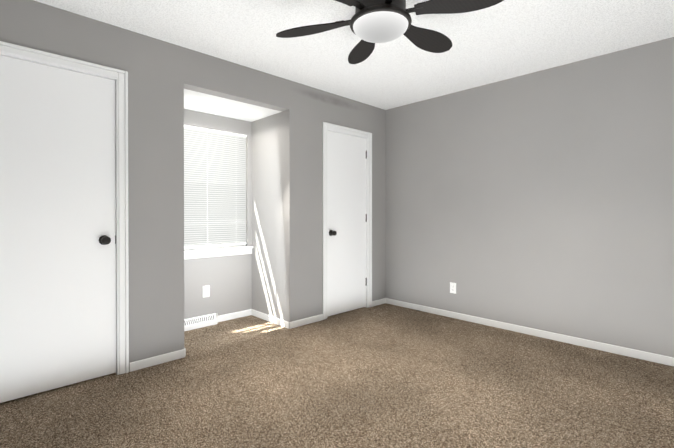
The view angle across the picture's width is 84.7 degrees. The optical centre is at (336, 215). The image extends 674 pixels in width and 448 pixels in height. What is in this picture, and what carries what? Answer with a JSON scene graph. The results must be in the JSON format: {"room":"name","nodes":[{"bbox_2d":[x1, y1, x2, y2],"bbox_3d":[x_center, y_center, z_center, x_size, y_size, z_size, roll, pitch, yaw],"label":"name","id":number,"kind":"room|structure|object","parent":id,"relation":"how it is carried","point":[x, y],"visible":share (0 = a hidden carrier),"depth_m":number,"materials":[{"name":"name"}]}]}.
{"room":"empty bedroom","nodes":[
{"label":"empty bedroom","id":0,"kind":"room"},
{"bbox_2d":[0,0,385,372],"bbox_3d":[-0.931,-0.107,3.263,4.430,2.440,0.120,0,0,-44],"label":"wall","id":1,"kind":"structure","parent":0,"point":[162,75],"depth_m":2.86,"materials":[{"name":"grey paint"}]},
{"bbox_2d":[0,55,115,402],"bbox_3d":[-1.769,0.079,2.372,0.626,2.055,0.109,0,0,-44],"label":"door","id":2,"kind":"structure","parent":1,"relation":"in","point":[57,240],"depth_m":2.37,"materials":[{"name":"white painted wood"},{"name":"oil rubbed bronze"}]},
{"bbox_2d":[0,41,128,374],"bbox_3d":[-1.800,0.049,2.409,0.763,2.139,0.136,0,0,-44],"label":"door frame","id":3,"kind":"structure","parent":1,"relation":"attached to","point":[35,54],"depth_m":2.60,"materials":[{"name":"white wood"}]},
{"bbox_2d":[130,348,185,371],"bbox_3d":[-1.345,1.083,2.779,0.387,0.066,0.016,0,0,-44],"label":"baseboard","id":4,"kind":"structure","parent":1,"relation":"attached to","point":[179,354],"depth_m":2.77,"materials":[{"name":"white wood"}]},
{"bbox_2d":[251,309,290,328],"bbox_3d":[-0.699,1.077,3.870,0.019,0.066,0.682,0,0,-44],"label":"baseboard","id":5,"kind":"structure","parent":1,"relation":"attached to","point":[283,323],"depth_m":3.84,"materials":[{"name":"white wood"}]},
{"bbox_2d":[291,314,322,328],"bbox_3d":[-0.304,1.077,3.790,0.415,0.066,0.016,0,0,-44],"label":"baseboard","id":6,"kind":"structure","parent":1,"relation":"attached to","point":[305,321],"depth_m":3.77,"materials":[{"name":"white wood"}]},
{"bbox_2d":[327,130,366,316],"bbox_3d":[0.131,0.084,4.216,0.655,2.022,0.109,0,0,-44],"label":"door","id":7,"kind":"structure","parent":1,"relation":"in","point":[346,223],"depth_m":4.21,"materials":[{"name":"white painted wood"},{"name":"oil rubbed bronze"}]},
{"bbox_2d":[323,122,371,319],"bbox_3d":[0.095,0.054,4.249,0.792,2.106,0.136,0,0,-44],"label":"door frame","id":8,"kind":"structure","parent":1,"relation":"attached to","point":[326,125],"depth_m":4.36,"materials":[{"name":"white wood"}]},
{"bbox_2d":[184,89,281,121],"bbox_3d":[-1.173,-1.104,3.614,1.030,0.120,0.730,0,0,-44],"label":"ceiling","id":9,"kind":"structure","parent":0,"point":[207,103],"depth_m":3.57,"materials":[{"name":"white paint"}]},
{"bbox_2d":[184,109,281,318],"bbox_3d":[-1.173,-0.026,3.621,1.270,2.275,0.730,0,0,-44],"label":"wall","id":10,"kind":"structure","parent":0,"point":[243,282],"depth_m":3.90,"materials":[{"name":"grey paint"}]},
{"bbox_2d":[203,285,209,297],"bbox_3d":[-1.331,0.770,3.767,0.070,0.115,0.008,0,0,-44],"label":"outlet","id":11,"kind":"object","parent":10,"relation":"attached to","point":[206,291],"visible":1,"depth_m":3.77,"materials":[{"name":"white plastic"}]},
{"bbox_2d":[184,244,245,249],"bbox_3d":[-1.377,-0.278,3.833,0.925,1.235,0.070,0,0,-44],"label":"window","id":12,"kind":"structure","parent":10,"relation":"in","point":[208,247],"depth_m":3.87,"materials":[{"name":"white plastic"}]},
{"bbox_2d":[184,125,246,247],"bbox_3d":[-1.329,-0.288,3.785,0.907,1.205,0.040,0,0,-44],"label":"window blinds","id":13,"kind":"object","parent":10,"relation":"attached to","point":[214,187],"visible":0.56,"depth_m":3.84,"materials":[{"name":"plastic"}]},
{"bbox_2d":[184,246,252,259],"bbox_3d":[-1.326,0.383,3.781,1.028,0.085,0.080,0,0,-44],"label":"window sill","id":14,"kind":"structure","parent":10,"relation":"attached to","point":[210,252],"depth_m":3.83,"materials":[{"name":"white wood"}]},
{"bbox_2d":[218,309,250,321],"bbox_3d":[-1.319,1.077,3.777,1.030,0.066,0.012,0,0,-44],"label":"baseboard","id":15,"kind":"structure","parent":10,"relation":"attached to","point":[244,313],"depth_m":3.98,"materials":[{"name":"white wood"}]},
{"bbox_2d":[0,303,673,447],"bbox_3d":[0.041,1.169,2.270,4.430,0.100,4.370,0,0,-44],"label":"floor","id":16,"kind":"structure","parent":0,"point":[385,375],"depth_m":2.30,"materials":[{"name":"carpet"}]},
{"bbox_2d":[184,313,217,330],"bbox_3d":[-1.371,1.057,3.680,0.362,0.108,0.055,0,0,-44],"label":"air vent register","id":17,"kind":"object","parent":16,"relation":"on","point":[197,322],"visible":0.92,"depth_m":3.67,"materials":[{"name":"white metal"}]},
{"bbox_2d":[34,0,673,109],"bbox_3d":[0.295,-1.369,1.993,4.430,0.100,3.640,0,0,-44],"label":"ceiling","id":18,"kind":"structure","parent":0,"point":[504,40],"depth_m":2.75,"materials":[{"name":"white paint"}]},
{"bbox_2d":[276,0,503,63],"bbox_3d":[0.235,-1.141,2.000,1.276,0.356,1.156,0,0,-44],"label":"ceiling fan","id":19,"kind":"object","parent":18,"relation":"hanging from","point":[371,23],"visible":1,"depth_m":1.94,"materials":[{"name":"black metal"}]},
{"bbox_2d":[385,37,673,356],"bbox_3d":[1.883,-0.108,3.458,0.120,2.440,3.520,0,0,-44],"label":"wall","id":20,"kind":"structure","parent":0,"point":[543,200],"depth_m":3.34,"materials":[{"name":"grey paint"}]},
{"bbox_2d":[450,282,455,293],"bbox_3d":[1.259,0.784,4.015,0.008,0.115,0.070,0,0,-44],"label":"outlet","id":21,"kind":"object","parent":20,"relation":"attached to","point":[452,287],"visible":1,"depth_m":4.01,"materials":[{"name":"white plastic"}]},
{"bbox_2d":[384,298,673,365],"bbox_3d":[1.786,1.079,3.468,0.016,0.066,3.380,0,0,-44],"label":"baseboard","id":22,"kind":"structure","parent":20,"relation":"attached to","point":[666,360],"depth_m":3.34,"materials":[{"name":"white wood"}]}
]}

